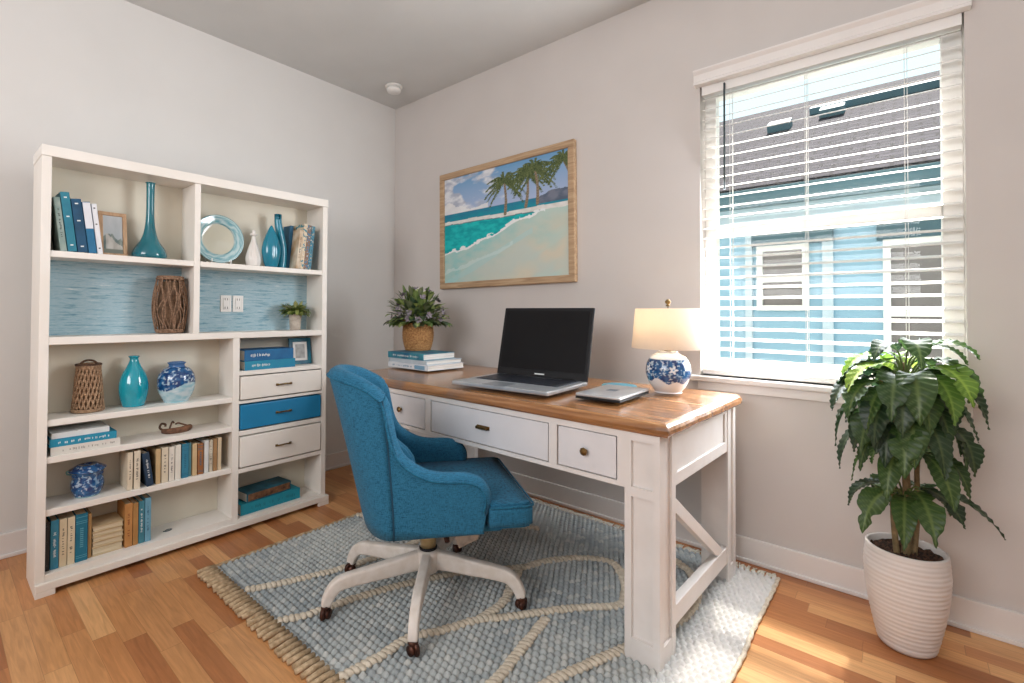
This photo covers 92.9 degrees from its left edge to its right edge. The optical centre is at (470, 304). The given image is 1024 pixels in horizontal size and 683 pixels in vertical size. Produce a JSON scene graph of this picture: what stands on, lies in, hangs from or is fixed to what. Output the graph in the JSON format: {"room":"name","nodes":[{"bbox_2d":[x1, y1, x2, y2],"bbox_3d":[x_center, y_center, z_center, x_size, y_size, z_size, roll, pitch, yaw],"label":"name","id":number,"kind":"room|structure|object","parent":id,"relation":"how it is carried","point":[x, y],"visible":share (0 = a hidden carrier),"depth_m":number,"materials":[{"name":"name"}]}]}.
{"room":"office","nodes":[
{"label":"office","id":0,"kind":"room"},
{"bbox_2d":[0,0,394,533],"bbox_3d":[-2.110,-0.226,2.186,0.120,2.678,4.800,0,-1,42],"label":"wall","id":1,"kind":"structure","parent":0,"point":[119,79],"depth_m":2.64,"materials":[{"name":"paint"}]},
{"bbox_2d":[0,450,350,559],"bbox_3d":[-2.135,1.058,2.036,0.024,0.105,4.580,0,-1,42],"label":"baseboard","id":2,"kind":"structure","parent":1,"relation":"attached to","point":[13,543],"depth_m":2.17,"materials":[{"name":"paint"}]},
{"bbox_2d":[125,0,650,108],"bbox_3d":[-0.629,-1.628,0.892,4.070,0.100,4.800,0,-1,42],"label":"ceiling","id":3,"kind":"structure","parent":0,"point":[426,47],"depth_m":2.74,"materials":[{"name":"paint"}]},
{"bbox_2d":[385,82,402,94],"bbox_3d":[-0.543,-1.515,3.414,0.124,0.048,0.124,0,-1,42],"label":"smoke detector","id":4,"kind":"object","parent":3,"relation":"attached to","point":[393,88],"visible":1,"depth_m":3.38,"materials":[{"name":"white plastic"}]},
{"bbox_2d":[0,465,1023,682],"bbox_3d":[-0.669,1.129,0.821,4.070,0.060,4.720,0,-1,42],"label":"floor","id":5,"kind":"structure","parent":0,"point":[152,619],"depth_m":1.64,"materials":[{"name":"brown wood"}]},
{"bbox_2d":[26,144,328,599],"bbox_3d":[-1.302,0.256,2.370,0.248,1.727,1.249,0,-1,42],"label":"bookcase","id":6,"kind":"object","parent":5,"relation":"on","point":[270,423],"visible":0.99,"depth_m":2.29,"materials":[{"name":"paint"}]},
{"bbox_2d":[45,517,49,571],"bbox_3d":[-1.696,0.941,1.927,0.132,0.190,0.016,0,-1,42],"label":"book","id":7,"kind":"object","parent":6,"relation":"on","point":[47,530],"visible":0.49,"depth_m":1.88,"materials":[{"name":"paper"}]},
{"bbox_2d":[48,515,58,569],"bbox_3d":[-1.681,0.941,1.943,0.132,0.190,0.025,0,-1,42],"label":"book","id":8,"kind":"object","parent":6,"relation":"on","point":[54,521],"visible":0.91,"depth_m":1.90,"materials":[{"name":"teal paper"}]},
{"bbox_2d":[51,197,66,250],"bbox_3d":[-1.671,-0.317,1.956,0.152,0.213,0.046,0,-1,42],"label":"book","id":9,"kind":"object","parent":6,"relation":"on","point":[57,226],"visible":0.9,"depth_m":1.91,"materials":[{"name":"green paper"}]},
{"bbox_2d":[56,513,66,567],"bbox_3d":[-1.663,0.942,1.963,0.132,0.188,0.023,0,-1,42],"label":"book","id":10,"kind":"object","parent":6,"relation":"on","point":[62,555],"visible":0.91,"depth_m":1.92,"materials":[{"name":"beige paper"}]},
{"bbox_2d":[55,192,76,251],"bbox_3d":[-1.656,-0.329,1.977,0.162,0.236,0.056,0,-1,42],"label":"book","id":11,"kind":"object","parent":6,"relation":"on","point":[64,196],"visible":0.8,"depth_m":1.92,"materials":[{"name":"teal paper"}]},
{"bbox_2d":[64,511,74,564],"bbox_3d":[-1.647,0.943,1.982,0.132,0.187,0.023,0,-1,42],"label":"book","id":12,"kind":"object","parent":6,"relation":"on","point":[70,516],"visible":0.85,"depth_m":1.94,"materials":[{"name":"beige paper"}]},
{"bbox_2d":[70,199,87,252],"bbox_3d":[-1.633,-0.318,2.002,0.157,0.216,0.058,0,-1,42],"label":"book","id":13,"kind":"object","parent":6,"relation":"on","point":[76,206],"visible":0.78,"depth_m":1.95,"materials":[{"name":"blue paper"}]},
{"bbox_2d":[72,508,87,562],"bbox_3d":[-1.625,0.942,2.006,0.132,0.190,0.039,0,-1,42],"label":"book","id":14,"kind":"object","parent":6,"relation":"on","point":[81,515],"visible":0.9,"depth_m":1.96,"materials":[{"name":"teal paper"}]},
{"bbox_2d":[47,435,119,455],"bbox_3d":[-1.613,0.574,2.015,0.152,0.032,0.225,0,-1,42],"label":"book","id":15,"kind":"object","parent":6,"relation":"on","point":[79,447],"visible":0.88,"depth_m":1.96,"materials":[{"name":"white paper"}]},
{"bbox_2d":[47,426,116,447],"bbox_3d":[-1.617,0.543,2.009,0.147,0.030,0.215,0,-1,42],"label":"book","id":16,"kind":"object","parent":15,"relation":"on","point":[112,433],"visible":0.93,"depth_m":1.96,"materials":[{"name":"blue paper"}]},
{"bbox_2d":[47,421,108,439],"bbox_3d":[-1.626,0.517,2.006,0.142,0.022,0.185,0,-1,42],"label":"book","id":17,"kind":"object","parent":16,"relation":"on","point":[58,432],"visible":0.92,"depth_m":1.98,"materials":[{"name":"white paper"}]},
{"bbox_2d":[66,461,106,497],"bbox_3d":[-1.601,0.729,2.021,0.128,0.128,0.136,0,-1,42],"label":"lidded bowl","id":18,"kind":"object","parent":6,"relation":"on","point":[87,480],"visible":1,"depth_m":1.99,"materials":[{"name":"ceramic"}]},
{"bbox_2d":[70,359,104,413],"bbox_3d":[-1.611,0.338,2.041,0.116,0.218,0.115,0,-1,42],"label":"basket","id":19,"kind":"object","parent":6,"relation":"on","point":[88,392],"visible":1,"depth_m":2.01,"materials":[{"name":"wicker"}]},
{"bbox_2d":[85,507,91,557],"bbox_3d":[-1.605,0.948,2.025,0.112,0.180,0.012,0,-1,42],"label":"book","id":20,"kind":"object","parent":6,"relation":"on","point":[86,508],"visible":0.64,"depth_m":1.99,"materials":[{"name":"brown paper"}]},
{"bbox_2d":[81,202,96,252],"bbox_3d":[-1.609,-0.314,2.025,0.152,0.209,0.051,0,-1,42],"label":"book","id":21,"kind":"object","parent":6,"relation":"on","point":[86,207],"visible":0.68,"depth_m":1.97,"materials":[{"name":"white paper"}]},
{"bbox_2d":[90,204,102,253],"bbox_3d":[-1.595,-0.312,2.046,0.152,0.206,0.043,0,-1,42],"label":"book","id":22,"kind":"object","parent":6,"relation":"on","point":[94,212],"visible":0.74,"depth_m":1.99,"materials":[{"name":"white paper"}]},
{"bbox_2d":[91,540,122,556],"bbox_3d":[-1.571,1.022,2.075,0.132,0.034,0.108,0,-1,42],"label":"book","id":23,"kind":"object","parent":6,"relation":"on","point":[117,545],"visible":0.34,"depth_m":2.03,"materials":[{"name":"beige paper"}]},
{"bbox_2d":[91,535,122,548],"bbox_3d":[-1.572,0.993,2.078,0.132,0.022,0.108,0,-1,42],"label":"book","id":24,"kind":"object","parent":23,"relation":"on","point":[118,538],"visible":0.27,"depth_m":2.03,"materials":[{"name":"beige paper"}]},
{"bbox_2d":[91,529,123,542],"bbox_3d":[-1.570,0.972,2.078,0.132,0.020,0.108,0,-1,42],"label":"book","id":25,"kind":"object","parent":24,"relation":"on","point":[118,533],"visible":0.27,"depth_m":2.03,"materials":[{"name":"beige paper"}]},
{"bbox_2d":[91,525,122,537],"bbox_3d":[-1.572,0.952,2.078,0.132,0.020,0.108,0,-1,42],"label":"book","id":26,"kind":"object","parent":25,"relation":"on","point":[115,529],"visible":0.29,"depth_m":2.03,"materials":[{"name":"beige paper"}]},
{"bbox_2d":[92,511,123,532],"bbox_3d":[-1.570,0.930,2.078,0.132,0.022,0.108,0,-1,42],"label":"book","id":27,"kind":"object","parent":26,"relation":"on","point":[110,520],"visible":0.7,"depth_m":2.06,"materials":[{"name":"beige paper"}]},
{"bbox_2d":[98,211,127,255],"bbox_3d":[-1.570,-0.305,2.121,0.067,0.199,0.102,0,-1,42],"label":"photo frame","id":28,"kind":"object","parent":6,"relation":"on","point":[113,226],"visible":0.99,"depth_m":2.12,"materials":[{"name":"brown wood"}]},
{"bbox_2d":[103,215,122,253],"bbox_3d":[-1.560,-0.306,2.113,0.028,0.166,0.070,0,-1,42],"label":"picture","id":29,"kind":"object","parent":28,"relation":"attached to","point":[112,224],"depth_m":2.11,"materials":[{"name":"paper"}]},
{"bbox_2d":[117,498,132,547],"bbox_3d":[-1.518,0.947,2.125,0.132,0.185,0.027,0,-1,42],"label":"book","id":30,"kind":"object","parent":6,"relation":"on","point":[124,506],"visible":0.9,"depth_m":2.09,"materials":[{"name":"orange paper"}]},
{"bbox_2d":[119,450,132,490],"bbox_3d":[-1.509,0.714,2.120,0.132,0.161,0.019,0,-1,42],"label":"book","id":31,"kind":"object","parent":6,"relation":"on","point":[126,456],"visible":0.91,"depth_m":2.08,"materials":[{"name":"beige paper"}]},
{"bbox_2d":[128,497,137,544],"bbox_3d":[-1.502,0.950,2.144,0.132,0.180,0.019,0,-1,42],"label":"book","id":32,"kind":"object","parent":6,"relation":"on","point":[135,503],"visible":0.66,"depth_m":2.10,"materials":[{"name":"paper"}]},
{"bbox_2d":[118,355,148,406],"bbox_3d":[-1.504,0.339,2.163,0.113,0.223,0.113,0,-1,42],"label":"bottle vase","id":33,"kind":"object","parent":6,"relation":"on","point":[133,387],"visible":1,"depth_m":2.13,"materials":[{"name":"teal ceramic"}]},
{"bbox_2d":[130,448,140,488],"bbox_3d":[-1.492,0.713,2.140,0.132,0.163,0.023,0,-1,42],"label":"book","id":34,"kind":"object","parent":6,"relation":"on","point":[136,452],"visible":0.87,"depth_m":2.10,"materials":[{"name":"beige paper"}]},
{"bbox_2d":[132,495,144,543],"bbox_3d":[-1.487,0.949,2.160,0.132,0.183,0.021,0,-1,42],"label":"book","id":35,"kind":"object","parent":6,"relation":"on","point":[141,502],"visible":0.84,"depth_m":2.12,"materials":[{"name":"teal paper"}]},
{"bbox_2d":[139,493,150,541],"bbox_3d":[-1.471,0.946,2.179,0.132,0.190,0.023,0,-1,42],"label":"book","id":36,"kind":"object","parent":6,"relation":"on","point":[147,515],"visible":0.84,"depth_m":2.14,"materials":[{"name":"blue paper"}]},
{"bbox_2d":[138,448,153,486],"bbox_3d":[-1.460,0.720,2.163,0.132,0.150,0.046,0,-1,42],"label":"book","id":37,"kind":"object","parent":6,"relation":"on","point":[146,477],"visible":0.88,"depth_m":2.12,"materials":[{"name":"blue paper"}]},
{"bbox_2d":[131,182,166,258],"bbox_3d":[-1.456,-0.380,2.199,0.137,0.348,0.137,0,-1,42],"label":"bottle vase","id":38,"kind":"object","parent":6,"relation":"on","point":[149,246],"visible":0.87,"depth_m":2.18,"materials":[{"name":"teal glass"}]},
{"bbox_2d":[147,445,160,483],"bbox_3d":[-1.439,0.719,2.199,0.132,0.154,0.019,0,-1,42],"label":"book","id":39,"kind":"object","parent":6,"relation":"on","point":[154,451],"visible":0.68,"depth_m":2.16,"materials":[{"name":"beige paper"}]},
{"bbox_2d":[155,444,167,482],"bbox_3d":[-1.421,0.719,2.218,0.132,0.156,0.026,0,-1,42],"label":"book","id":40,"kind":"object","parent":6,"relation":"on","point":[164,449],"visible":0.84,"depth_m":2.17,"materials":[{"name":"beige paper"}]},
{"bbox_2d":[151,275,187,332],"bbox_3d":[-1.401,-0.002,2.257,0.146,0.264,0.144,0,-1,42],"label":"wicker vase","id":41,"kind":"object","parent":6,"relation":"on","point":[167,311],"visible":1,"depth_m":2.21,"materials":[{"name":"brown wicker"}]},
{"bbox_2d":[164,443,174,480],"bbox_3d":[-1.403,0.720,2.238,0.132,0.154,0.022,0,-1,42],"label":"book","id":42,"kind":"object","parent":6,"relation":"on","point":[171,449],"visible":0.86,"depth_m":2.19,"materials":[{"name":"white paper"}]},
{"bbox_2d":[170,442,180,479],"bbox_3d":[-1.387,0.719,2.258,0.132,0.156,0.023,0,-1,42],"label":"book","id":43,"kind":"object","parent":6,"relation":"on","point":[177,463],"visible":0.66,"depth_m":2.21,"materials":[{"name":"white paper"}]},
{"bbox_2d":[158,421,192,433],"bbox_3d":[-1.375,0.571,2.265,0.057,0.062,0.142,0,-1,42],"label":"ornament","id":44,"kind":"object","parent":6,"relation":"on","point":[185,427],"visible":1,"depth_m":2.25,"materials":[{"name":"brown wood"}]},
{"bbox_2d":[157,361,195,402],"bbox_3d":[-1.383,0.360,2.277,0.156,0.186,0.156,0,-1,9],"label":"ginger jar","id":45,"kind":"object","parent":6,"relation":"on","point":[176,382],"visible":1,"depth_m":2.23,"materials":[{"name":"ceramic"}]},
{"bbox_2d":[176,440,188,477],"bbox_3d":[-1.366,0.719,2.280,0.132,0.156,0.029,0,-1,42],"label":"book","id":46,"kind":"object","parent":6,"relation":"on","point":[184,445],"visible":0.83,"depth_m":2.24,"materials":[{"name":"blue paper"}]},
{"bbox_2d":[184,440,190,475],"bbox_3d":[-1.357,0.721,2.301,0.132,0.154,0.009,0,-1,42],"label":"book","id":47,"kind":"object","parent":6,"relation":"on","point":[184,440],"visible":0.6,"depth_m":2.26,"materials":[{"name":"teal paper"}]},
{"bbox_2d":[186,439,196,475],"bbox_3d":[-1.340,0.724,2.310,0.132,0.149,0.019,0,-1,42],"label":"book","id":48,"kind":"object","parent":6,"relation":"on","point":[193,444],"visible":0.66,"depth_m":2.27,"materials":[{"name":"beige paper"}]},
{"bbox_2d":[192,438,203,474],"bbox_3d":[-1.323,0.727,2.328,0.132,0.144,0.025,0,-1,42],"label":"book","id":49,"kind":"object","parent":6,"relation":"on","point":[200,446],"visible":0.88,"depth_m":2.28,"materials":[{"name":"brown paper"}]},
{"bbox_2d":[194,437,208,472],"bbox_3d":[-1.306,0.722,2.348,0.132,0.154,0.019,0,-1,42],"label":"book","id":50,"kind":"object","parent":6,"relation":"on","point":[201,439],"visible":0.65,"depth_m":2.30,"materials":[{"name":"white paper"}]},
{"bbox_2d":[203,437,212,471],"bbox_3d":[-1.292,0.723,2.363,0.132,0.152,0.015,0,-1,42],"label":"book","id":51,"kind":"object","parent":6,"relation":"on","point":[207,438],"visible":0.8,"depth_m":2.32,"materials":[{"name":"beige paper"}]},
{"bbox_2d":[205,436,216,470],"bbox_3d":[-1.280,0.723,2.377,0.132,0.154,0.017,0,-1,42],"label":"book","id":52,"kind":"object","parent":6,"relation":"on","point":[214,464],"visible":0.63,"depth_m":2.33,"materials":[{"name":"beige paper"}]},
{"bbox_2d":[210,435,221,469],"bbox_3d":[-1.267,0.722,2.392,0.132,0.156,0.017,0,-1,42],"label":"book","id":53,"kind":"object","parent":6,"relation":"on","point":[219,439],"visible":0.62,"depth_m":2.35,"materials":[{"name":"beige paper"}]},
{"bbox_2d":[200,215,243,263],"bbox_3d":[-1.267,-0.323,2.431,0.098,0.254,0.242,0,-1,42],"label":"glass plate","id":54,"kind":"object","parent":6,"relation":"on","point":[221,238],"visible":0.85,"depth_m":2.44,"materials":[{"name":"teal glass"}]},
{"bbox_2d":[220,295,230,311],"bbox_3d":[-1.272,-0.006,2.517,0.008,0.086,0.054,0,-1,42],"label":"outlet plate","id":55,"kind":"object","parent":6,"relation":"attached to","point":[225,300],"visible":1,"depth_m":2.51,"materials":[{"name":"white plastic"}]},
{"bbox_2d":[223,298,228,308],"bbox_3d":[-1.270,-0.006,2.516,0.004,0.060,0.030,0,-1,42],"label":"socket","id":56,"kind":"object","parent":55,"relation":"attached to","point":[225,300],"depth_m":2.51,"materials":[{"name":"white plastic"}]},
{"bbox_2d":[233,296,242,311],"bbox_3d":[-1.231,-0.005,2.563,0.008,0.086,0.054,0,-1,42],"label":"outlet plate","id":57,"kind":"object","parent":6,"relation":"attached to","point":[237,300],"visible":1,"depth_m":2.56,"materials":[{"name":"white plastic"}]},
{"bbox_2d":[235,298,240,308],"bbox_3d":[-1.230,-0.005,2.561,0.004,0.060,0.030,0,-1,42],"label":"socket","id":58,"kind":"object","parent":57,"relation":"attached to","point":[237,300],"depth_m":2.56,"materials":[{"name":"white plastic"}]},
{"bbox_2d":[245,230,261,265],"bbox_3d":[-1.134,-0.294,2.529,0.078,0.191,0.078,0,-1,42],"label":"bud vase","id":59,"kind":"object","parent":6,"relation":"on","point":[253,256],"visible":0.89,"depth_m":2.51,"materials":[{"name":"white ceramic"}]},
{"bbox_2d":[240,358,294,370],"bbox_3d":[-1.100,0.310,2.582,0.152,0.046,0.270,0,-1,42],"label":"book","id":60,"kind":"object","parent":6,"relation":"on","point":[288,362],"visible":0.85,"depth_m":2.51,"materials":[{"name":"blue paper"}]},
{"bbox_2d":[240,346,293,360],"bbox_3d":[-1.107,0.260,2.583,0.152,0.055,0.262,0,-1,42],"label":"book","id":61,"kind":"object","parent":60,"relation":"on","point":[262,353],"visible":0.92,"depth_m":2.53,"materials":[{"name":"blue paper"}]},
{"bbox_2d":[238,484,299,515],"bbox_3d":[-1.102,1.034,2.596,0.142,0.055,0.325,0,-1,40],"label":"book","id":62,"kind":"object","parent":6,"relation":"on","point":[244,508],"visible":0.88,"depth_m":2.54,"materials":[{"name":"teal paper"}]},
{"bbox_2d":[238,476,290,502],"bbox_3d":[-1.108,0.983,2.589,0.122,0.046,0.250,0,-1,37],"label":"book","id":63,"kind":"object","parent":62,"relation":"on","point":[265,488],"visible":0.93,"depth_m":2.56,"materials":[{"name":"paper"}]},
{"bbox_2d":[262,225,280,266],"bbox_3d":[-1.060,-0.308,2.573,0.077,0.225,0.096,0,-1,42],"label":"vase","id":64,"kind":"object","parent":6,"relation":"on","point":[271,250],"visible":0.9,"depth_m":2.54,"materials":[{"name":"teal ceramic"}]},
{"bbox_2d":[274,214,286,267],"bbox_3d":[-1.043,-0.343,2.654,0.051,0.298,0.070,0,-1,42],"label":"vase","id":65,"kind":"object","parent":6,"relation":"on","point":[277,217],"visible":0.77,"depth_m":2.64,"materials":[{"name":"teal ceramic"}]},
{"bbox_2d":[283,226,293,267],"bbox_3d":[-1.036,-0.319,2.720,0.082,0.245,0.043,0,-1,42],"label":"book","id":66,"kind":"object","parent":6,"relation":"on","point":[288,230],"visible":0.49,"depth_m":2.70,"materials":[{"name":"blue paper"}]},
{"bbox_2d":[279,301,311,329],"bbox_3d":[-0.987,0.059,2.711,0.181,0.166,0.189,1,-1,-19],"label":"potted plant","id":67,"kind":"object","parent":6,"relation":"on","point":[295,312],"visible":0.97,"depth_m":2.69,"materials":[{"name":"green plant"}]},
{"bbox_2d":[289,230,302,268],"bbox_3d":[-0.994,-0.304,2.707,0.152,0.216,0.042,0,-1,42],"label":"book","id":68,"kind":"object","parent":6,"relation":"on","point":[296,248],"visible":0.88,"depth_m":2.66,"materials":[{"name":"beige paper"}]},
{"bbox_2d":[288,338,311,364],"bbox_3d":[-0.982,0.264,2.774,0.125,0.149,0.056,1,-1,-40],"label":"photo frame","id":69,"kind":"object","parent":6,"relation":"on","point":[302,346],"visible":0.98,"depth_m":2.77,"materials":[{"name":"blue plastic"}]},
{"bbox_2d":[295,344,304,357],"bbox_3d":[-0.975,0.264,2.765,0.053,0.077,0.013,1,-1,-40],"label":"picture","id":70,"kind":"object","parent":69,"relation":"attached to","point":[299,348],"depth_m":2.76,"materials":[{"name":"paper"}]},
{"bbox_2d":[293,224,307,268],"bbox_3d":[-0.980,-0.322,2.727,0.156,0.253,0.048,0,-1,42],"label":"book","id":71,"kind":"object","parent":6,"relation":"on","point":[304,227],"visible":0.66,"depth_m":2.68,"materials":[{"name":"beige paper"}]},
{"bbox_2d":[303,225,311,268],"bbox_3d":[-0.963,-0.320,2.742,0.152,0.249,0.048,0,-1,42],"label":"book","id":72,"kind":"object","parent":6,"relation":"on","point":[309,226],"visible":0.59,"depth_m":2.69,"materials":[{"name":"paper"}]},
{"bbox_2d":[307,226,314,269],"bbox_3d":[-0.948,-0.318,2.759,0.152,0.246,0.047,0,-1,42],"label":"book","id":73,"kind":"object","parent":6,"relation":"on","point":[313,227],"visible":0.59,"depth_m":2.71,"materials":[{"name":"blue paper"}]},
{"bbox_2d":[197,497,779,682],"bbox_3d":[0.076,1.108,2.003,1.812,0.023,1.628,0,-1,42],"label":"area rug","id":74,"kind":"object","parent":5,"relation":"on","point":[570,567],"visible":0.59,"depth_m":1.74,"materials":[{"name":"fabric"}]},
{"bbox_2d":[319,364,533,657],"bbox_3d":[-0.180,0.663,1.844,0.732,0.877,0.662,0,-1,-10],"label":"office chair","id":75,"kind":"object","parent":74,"relation":"on","point":[410,486],"visible":1,"depth_m":1.62,"materials":[{"name":"teal fabric"}]},
{"bbox_2d":[363,364,741,673],"bbox_3d":[0.209,0.748,2.332,1.785,0.756,0.806,-1,-1,44],"label":"writing desk","id":76,"kind":"object","parent":74,"relation":"on","point":[646,445],"visible":0.74,"depth_m":1.71,"materials":[{"name":"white wood"}]},
{"bbox_2d":[388,361,463,370],"bbox_3d":[-0.267,0.351,2.861,0.355,0.030,0.282,-1,-1,43],"label":"book","id":77,"kind":"object","parent":76,"relation":"on","point":[390,363],"visible":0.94,"depth_m":2.75,"materials":[{"name":"white paper"}]},
{"bbox_2d":[389,357,461,364],"bbox_3d":[-0.272,0.325,2.874,0.345,0.022,0.272,-1,-1,45],"label":"book","id":78,"kind":"object","parent":77,"relation":"on","point":[450,360],"visible":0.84,"depth_m":2.76,"materials":[{"name":"paper"}]},
{"bbox_2d":[388,350,454,360],"bbox_3d":[-0.295,0.295,2.881,0.315,0.036,0.252,-1,-1,43],"label":"book","id":79,"kind":"object","parent":78,"relation":"on","point":[403,354],"visible":0.98,"depth_m":2.80,"materials":[{"name":"teal paper"}]},
{"bbox_2d":[383,285,452,350],"bbox_3d":[-0.323,0.077,2.969,0.431,0.398,0.412,0,-1,42],"label":"plant","id":80,"kind":"object","parent":79,"relation":"on","point":[417,334],"visible":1,"depth_m":2.89,"materials":[{"name":"green plant"}]},
{"bbox_2d":[402,323,433,350],"bbox_3d":[-0.324,0.193,2.964,0.195,0.166,0.195,0,-1,42],"label":"straw basket","id":81,"kind":"object","parent":79,"relation":"on","point":[415,338],"depth_m":2.89,"materials":[{"name":"brown wicker"}]},
{"bbox_2d":[452,308,594,395],"bbox_3d":[0.237,0.185,2.167,0.485,0.345,0.428,0,-1,39],"label":"laptop","id":82,"kind":"object","parent":76,"relation":"on","point":[544,351],"visible":1,"depth_m":2.25,"materials":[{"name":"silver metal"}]},
{"bbox_2d":[576,384,648,402],"bbox_3d":[0.557,0.344,1.898,0.176,0.022,0.290,0,-1,40],"label":"tablet","id":83,"kind":"object","parent":76,"relation":"on","point":[609,392],"visible":1,"depth_m":1.84,"materials":[{"name":"silver plastic"}]},
{"bbox_2d":[602,383,636,386],"bbox_3d":[0.649,0.355,2.126,0.148,0.008,0.148,0,-1,42],"label":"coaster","id":84,"kind":"object","parent":76,"relation":"on","point":[621,384],"visible":0.49,"depth_m":2.14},
{"bbox_2d":[631,299,706,393],"bbox_3d":[0.811,0.168,1.996,0.286,0.381,0.286,1,-1,-40],"label":"table lamp","id":85,"kind":"object","parent":76,"relation":"on","point":[669,331],"visible":1,"depth_m":1.91,"materials":[{"name":"fabric"}]},
{"bbox_2d":[829,337,1005,658],"bbox_3d":[1.414,0.610,1.581,0.382,1.017,0.342,0,-1,5],"label":"potted tree","id":86,"kind":"object","parent":5,"relation":"on","point":[906,417],"visible":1,"depth_m":1.51,"materials":[{"name":"green plant"}]},
{"bbox_2d":[394,0,1023,612],"bbox_3d":[0.927,-0.206,2.533,3.950,2.678,0.160,0,-1,42],"label":"wall","id":87,"kind":"structure","parent":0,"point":[620,86],"depth_m":2.33,"materials":[{"name":"paint"}]},
{"bbox_2d":[440,139,577,288],"bbox_3d":[0.188,-0.520,3.067,1.087,0.828,0.033,-1,-2,42],"label":"framed picture","id":88,"kind":"object","parent":87,"relation":"attached to","point":[511,220],"visible":1,"depth_m":3.00,"materials":[{"name":"brown wood"}]},
{"bbox_2d":[506,470,1023,647],"bbox_3d":[0.859,1.079,2.445,3.950,0.105,0.024,0,-1,42],"label":"baseboard","id":89,"kind":"structure","parent":87,"relation":"attached to","point":[1005,625],"depth_m":1.99,"materials":[{"name":"paint"}]},
{"bbox_2d":[693,0,971,386],"bbox_3d":[1.411,-0.392,1.999,0.914,1.417,0.099,0,-1,42],"label":"window blind","id":90,"kind":"object","parent":87,"relation":"attached to","point":[919,20],"visible":0.9,"depth_m":1.97,"materials":[{"name":"paint"}]},
{"bbox_2d":[690,25,977,416],"bbox_3d":[1.445,-0.322,2.033,0.960,1.430,0.170,0,-1,42],"label":"window","id":91,"kind":"structure","parent":87,"relation":"attached to","point":[954,39],"depth_m":1.98,"materials":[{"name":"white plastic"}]},
{"label":"outside","id":92,"kind":"structure","parent":0,"visible":0},
{"bbox_3d":[5.609,1.784,7.725,16.000,0.100,13.800,0,-1,42],"label":"ground","id":93,"kind":"structure","parent":92,"visible":0},
{"bbox_2d":[719,70,941,368],"bbox_3d":[3.889,-0.639,5.445,7.500,4.660,3.638,0,-1,42],"label":"neighbor house","id":94,"kind":"structure","parent":93,"relation":"on","point":[933,83],"depth_m":4.39,"materials":[{"name":"blue wood"}]},
{"bbox_2d":[767,118,792,133],"bbox_3d":[3.778,-2.193,5.936,0.240,0.100,0.200,0,27,42],"label":"roof vent","id":95,"kind":"object","parent":94,"relation":"attached to","point":[789,125],"depth_m":5.88,"materials":[{"name":"teal metal"}]},
{"bbox_2d":[751,229,832,247],"bbox_3d":[3.002,-0.632,4.556,0.640,0.130,0.070,0,-1,42],"label":"hood","id":96,"kind":"object","parent":94,"relation":"attached to","point":[825,233],"depth_m":4.52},
{"bbox_2d":[819,102,845,118],"bbox_3d":[4.298,-2.313,5.769,0.240,0.100,0.200,0,27,42],"label":"roof vent","id":97,"kind":"object","parent":94,"relation":"attached to","point":[839,106],"depth_m":5.71,"materials":[{"name":"metal"}]},
{"bbox_2d":[809,78,939,115],"bbox_3d":[4.774,-2.451,5.703,1.300,0.090,0.100,0,27,42],"label":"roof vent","id":98,"kind":"object","parent":94,"relation":"attached to","point":[931,84],"depth_m":5.62,"materials":[{"name":"metal"}]},
{"bbox_2d":[876,219,940,240],"bbox_3d":[3.801,-0.623,3.843,0.900,0.140,0.070,0,-1,42],"label":"hood","id":99,"kind":"object","parent":94,"relation":"attached to","point":[935,224],"depth_m":3.97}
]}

